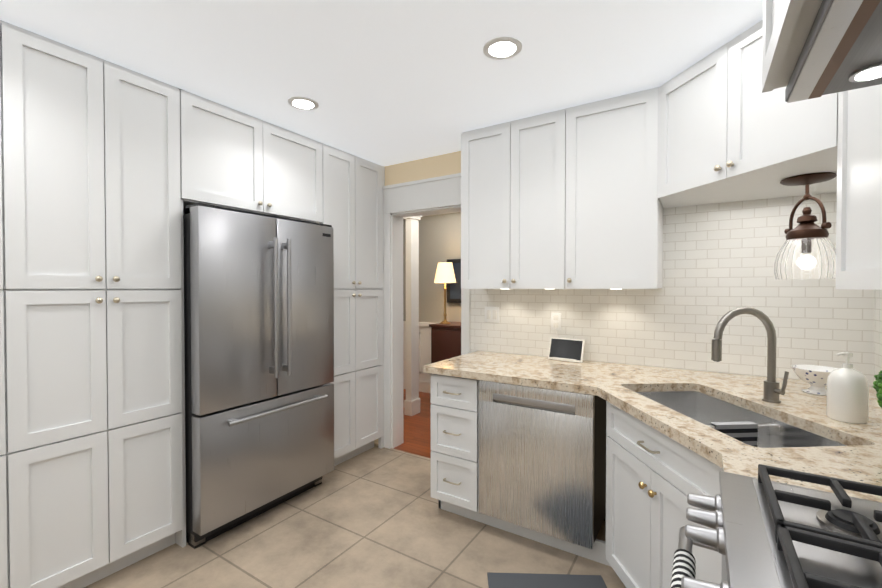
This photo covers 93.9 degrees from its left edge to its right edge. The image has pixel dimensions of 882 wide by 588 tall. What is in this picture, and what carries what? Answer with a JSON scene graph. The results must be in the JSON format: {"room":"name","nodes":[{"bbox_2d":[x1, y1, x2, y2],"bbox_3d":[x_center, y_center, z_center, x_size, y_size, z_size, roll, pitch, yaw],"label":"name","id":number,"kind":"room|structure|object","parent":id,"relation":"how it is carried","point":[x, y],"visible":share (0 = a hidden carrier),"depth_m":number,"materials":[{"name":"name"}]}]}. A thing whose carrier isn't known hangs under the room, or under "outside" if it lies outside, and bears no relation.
{"room":"kitchen","nodes":[
{"label":"kitchen","id":0,"kind":"room"},
{"bbox_2d":[188,92,327,223],"bbox_3d":[-1.376,-0.797,2.729,0.641,0.586,0.955,1,1,32],"label":"upper cabinet","id":1,"kind":"object","parent":0,"relation":"attached to","point":[238,161],"depth_m":2.50,"materials":[{"name":"white wood"}]},
{"bbox_2d":[84,389,625,587],"bbox_3d":[-1.003,1.407,1.947,5.500,0.100,7.050,1,1,32],"label":"floor","id":2,"kind":"structure","parent":0,"point":[375,516],"depth_m":2.21,"materials":[{"name":"tile"}]},
{"bbox_2d":[0,20,15,587],"bbox_3d":[-2.156,0.145,1.512,0.641,2.436,0.652,1,1,32],"label":"tall cabinet","id":3,"kind":"object","parent":2,"relation":"on","point":[7,497],"depth_m":1.62,"materials":[{"name":"white wood"}]},
{"bbox_2d":[8,23,187,587],"bbox_3d":[-1.801,0.137,2.070,0.641,2.436,0.671,1,1,32],"label":"tall cabinet","id":4,"kind":"object","parent":2,"relation":"on","point":[109,171],"depth_m":1.85,"materials":[{"name":"white wood"}]},
{"bbox_2d":[183,203,333,548],"bbox_3d":[-1.254,0.437,2.651,0.767,1.820,0.910,1,1,32],"label":"fridge","id":5,"kind":"object","parent":2,"relation":"on","point":[259,351],"visible":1,"depth_m":2.35,"materials":[{"name":"grey metal"}]},
{"bbox_2d":[314,144,384,465],"bbox_3d":[-0.935,0.118,3.436,0.641,2.436,0.726,1,1,32],"label":"tall cabinet","id":6,"kind":"object","parent":2,"relation":"on","point":[353,191],"depth_m":3.26,"materials":[{"name":"white wood"}]},
{"bbox_2d":[429,322,460,363],"bbox_3d":[0.547,0.839,4.684,1.340,0.960,0.499,1,1,32],"label":"sideboard","id":7,"kind":"object","parent":2,"relation":"on","point":[445,341],"visible":0.17,"depth_m":4.73,"materials":[{"name":"red wood"}]},
{"bbox_2d":[434,262,455,323],"bbox_3d":[0.049,-0.011,4.960,0.270,0.730,0.270,1,1,32],"label":"table lamp","id":8,"kind":"object","parent":7,"relation":"on","point":[445,274],"visible":1,"depth_m":4.87,"materials":[{"name":"white fabric"}]},
{"bbox_2d":[431,374,610,565],"bbox_3d":[0.691,0.913,2.410,1.382,0.874,0.717,1,1,32],"label":"base cabinet","id":9,"kind":"object","parent":2,"relation":"on","point":[455,445],"visible":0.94,"depth_m":2.40,"materials":[{"name":"white wood"}]},
{"bbox_2d":[423,351,881,502],"bbox_3d":[0.762,0.463,1.890,2.113,0.040,1.515,1,1,32],"label":"countertop","id":10,"kind":"structure","parent":9,"relation":"on","point":[858,458],"depth_m":1.66,"materials":[{"name":"stone"}]},
{"bbox_2d":[548,337,584,362],"bbox_3d":[0.815,0.360,2.671,0.230,0.143,0.075,1,1,40],"label":"smart display","id":11,"kind":"object","parent":10,"relation":"on","point":[566,349],"visible":1,"depth_m":2.65,"materials":[{"name":"white plastic"}]},
{"bbox_2d":[636,391,846,447],"bbox_3d":[1.095,0.586,1.626,0.468,0.196,0.878,0,1,-4],"label":"sink","id":12,"kind":"object","parent":10,"relation":"in","point":[702,408],"visible":0.04,"depth_m":1.79,"materials":[{"name":"silver metal"}]},
{"bbox_2d":[710,421,757,446],"bbox_3d":[1.159,0.584,1.631,0.170,0.145,0.033,0,1,-4],"label":"towel","id":13,"kind":"object","parent":12,"relation":"hanging from","point":[746,432],"visible":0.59,"depth_m":1.62,"materials":[{"name":"fabric"}]},
{"bbox_2d":[711,307,788,402],"bbox_3d":[1.268,0.248,1.694,0.262,0.393,0.190,1,1,32],"label":"faucet","id":14,"kind":"object","parent":10,"relation":"on","point":[772,390],"visible":1,"depth_m":1.69,"materials":[{"name":"silver metal"}]},
{"bbox_2d":[791,365,838,395],"bbox_3d":[1.687,0.388,1.843,0.184,0.110,0.184,1,1,32],"label":"bowl","id":15,"kind":"object","parent":10,"relation":"on","point":[815,377],"visible":0.71,"depth_m":1.82,"materials":[{"name":"white ceramic"}]},
{"bbox_2d":[826,352,868,423],"bbox_3d":[1.452,0.328,1.471,0.108,0.240,0.108,1,1,32],"label":"soap dispenser","id":16,"kind":"object","parent":10,"relation":"on","point":[847,397],"visible":1,"depth_m":1.44,"materials":[{"name":"white ceramic"}]},
{"bbox_2d":[873,370,881,406],"bbox_3d":[1.448,0.332,1.264,0.176,0.238,0.176,1,1,32],"label":"plant","id":17,"kind":"object","parent":10,"relation":"on","point":[877,386],"visible":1,"depth_m":1.29,"materials":[{"name":"green plant"}]},
{"bbox_2d":[479,380,605,548],"bbox_3d":[0.635,0.916,2.415,0.620,0.869,0.604,1,1,32],"label":"dishwasher","id":18,"kind":"object","parent":2,"relation":"on","point":[542,460],"visible":0.94,"depth_m":2.14,"materials":[{"name":"grey metal"}]},
{"bbox_2d":[487,572,606,587],"bbox_3d":[0.482,1.357,1.625,0.545,0.009,0.720,0,1,2],"label":"mat","id":19,"kind":"object","parent":2,"relation":"on","point":[513,580],"visible":1,"depth_m":1.94,"materials":[{"name":"grey fabric"}]},
{"bbox_2d":[606,401,726,587],"bbox_3d":[1.041,0.925,1.587,0.554,0.874,0.872,0,1,-4],"label":"base cabinet","id":20,"kind":"object","parent":2,"relation":"on","point":[654,477],"visible":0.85,"depth_m":1.58,"materials":[{"name":"white wood"}]},
{"bbox_2d":[678,464,881,587],"bbox_3d":[0.689,0.891,0.497,0.732,0.973,0.915,1,1,32],"label":"range","id":21,"kind":"object","parent":2,"relation":"on","point":[763,530],"visible":1,"depth_m":0.76,"materials":[{"name":"silver metal"}]},
{"bbox_2d":[670,549,695,587],"bbox_3d":[0.498,0.776,0.850,0.043,0.394,0.200,1,1,32],"label":"dish towel","id":22,"kind":"object","parent":21,"relation":"hanging from","point":[684,562],"visible":0.81,"depth_m":0.88,"materials":[{"name":"fabric"}]},
{"bbox_2d":[0,0,762,165],"bbox_3d":[-0.825,-1.117,0.786,3.855,0.100,5.340,1,1,32],"label":"ceiling","id":23,"kind":"structure","parent":0,"point":[386,82],"depth_m":1.84,"materials":[{"name":"white paint"}]},
{"bbox_2d":[287,96,318,109],"bbox_3d":[-0.786,-1.085,2.348,0.172,0.008,0.172,1,1,32],"label":"recessed light","id":24,"kind":"object","parent":23,"relation":"in","point":[301,103],"visible":1,"depth_m":2.34,"materials":[{"name":"white"}]},
{"bbox_2d":[483,36,521,59],"bbox_3d":[0.270,-1.077,1.810,0.172,0.008,0.172,1,1,32],"label":"recessed light","id":25,"kind":"object","parent":23,"relation":"in","point":[503,48],"visible":1,"depth_m":1.80,"materials":[{"name":"white"}]},
{"bbox_2d":[404,216,421,415],"bbox_3d":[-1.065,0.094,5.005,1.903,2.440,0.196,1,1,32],"label":"column","id":26,"kind":"structure","parent":0,"point":[412,404],"depth_m":4.49,"materials":[{"name":"white wood"}]},
{"bbox_2d":[374,151,460,443],"bbox_3d":[-0.098,0.116,3.421,5.430,2.440,0.140,1,1,32],"label":"wall","id":27,"kind":"structure","parent":0,"point":[433,166],"depth_m":3.35,"materials":[{"name":"beige paint"}]},
{"bbox_2d":[382,173,469,448],"bbox_3d":[-0.099,0.206,3.417,0.915,2.260,0.200,1,1,32],"label":"door frame","id":28,"kind":"structure","parent":27,"relation":"attached to","point":[434,195],"depth_m":3.54,"materials":[{"name":"white wood"}]},
{"bbox_2d":[461,87,662,288],"bbox_3d":[0.715,-0.559,2.587,1.177,1.059,0.374,1,1,32],"label":"upper cabinet","id":29,"kind":"object","parent":27,"relation":"attached to","point":[566,198],"visible":1,"depth_m":2.39,"materials":[{"name":"white wood"}]},
{"bbox_2d":[470,192,874,386],"bbox_3d":[1.148,-0.036,2.542,2.184,0.980,0.006,1,1,32],"label":"backsplash","id":30,"kind":"structure","parent":27,"relation":"attached to","point":[719,259],"depth_m":2.31,"materials":[{"name":"tile"}]},
{"bbox_2d":[485,307,498,322],"bbox_3d":[0.373,0.152,3.026,0.116,0.116,0.009,1,1,32],"label":"light switch","id":31,"kind":"object","parent":30,"relation":"attached to","point":[491,314],"visible":1,"depth_m":3.02,"materials":[{"name":"white plastic"}]},
{"bbox_2d":[551,313,560,336],"bbox_3d":[0.775,0.206,2.764,0.061,0.154,0.022,1,1,32],"label":"outlet","id":32,"kind":"object","parent":30,"relation":"attached to","point":[555,321],"visible":0.94,"depth_m":2.75,"materials":[{"name":"white plastic"}]},
{"bbox_2d":[403,211,460,392],"bbox_3d":[0.894,0.097,4.782,5.650,2.440,0.200,1,1,32],"label":"wall","id":33,"kind":"structure","parent":0,"point":[439,237],"depth_m":5.43,"materials":[{"name":"grey paint"}]},
{"bbox_2d":[447,259,460,302],"bbox_3d":[0.397,-0.162,5.059,0.750,0.550,0.033,1,1,32],"label":"picture frame","id":34,"kind":"object","parent":33,"relation":"attached to","point":[453,292],"visible":0.29,"depth_m":5.17,"materials":[{"name":"black metal"}]},
{"bbox_3d":[0.750,0.167,-0.218,0.100,2.440,5.100,1,1,32],"label":"wall","id":35,"kind":"structure","parent":0,"visible":0},
{"bbox_2d":[657,19,837,207],"bbox_3d":[1.441,-0.784,1.797,0.897,0.585,0.917,1,1,32],"label":"upper cabinet","id":36,"kind":"object","parent":35,"relation":"attached to","point":[729,130],"visible":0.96,"depth_m":1.75,"materials":[{"name":"white wood"}]},
{"bbox_2d":[774,172,836,278],"bbox_3d":[1.563,-0.280,1.759,0.215,0.430,0.215,1,1,32],"label":"pendant light","id":37,"kind":"object","parent":36,"relation":"hanging from","point":[807,250],"visible":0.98,"depth_m":1.71,"materials":[{"name":"clear glass"}]},
{"bbox_2d":[873,290,881,385],"bbox_3d":[1.399,-0.013,0.903,0.006,0.980,2.492,1,1,32],"label":"wall","id":38,"kind":"structure","parent":35,"relation":"attached to","point":[878,335],"depth_m":1.92,"materials":[{"name":"tile"}]},
{"bbox_2d":[762,0,822,92],"bbox_3d":[0.748,-0.763,0.436,0.609,0.590,0.915,1,1,32],"label":"upper cabinet","id":39,"kind":"object","parent":38,"relation":"attached to","point":[787,25],"visible":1,"depth_m":0.81,"materials":[{"name":"white wood"}]},
{"bbox_2d":[785,0,881,102],"bbox_3d":[0.778,-0.447,0.422,0.539,0.038,0.907,1,1,32],"label":"range hood","id":40,"kind":"object","parent":39,"relation":"attached to","point":[841,51],"visible":1,"depth_m":0.75,"materials":[{"name":"silver metal"}]},
{"bbox_2d":[836,84,881,289],"bbox_3d":[1.264,-0.538,1.016,0.354,1.055,0.601,1,1,32],"label":"upper cabinet","id":41,"kind":"object","parent":38,"relation":"attached to","point":[859,215],"visible":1,"depth_m":1.19,"materials":[{"name":"white wood"}]}
]}

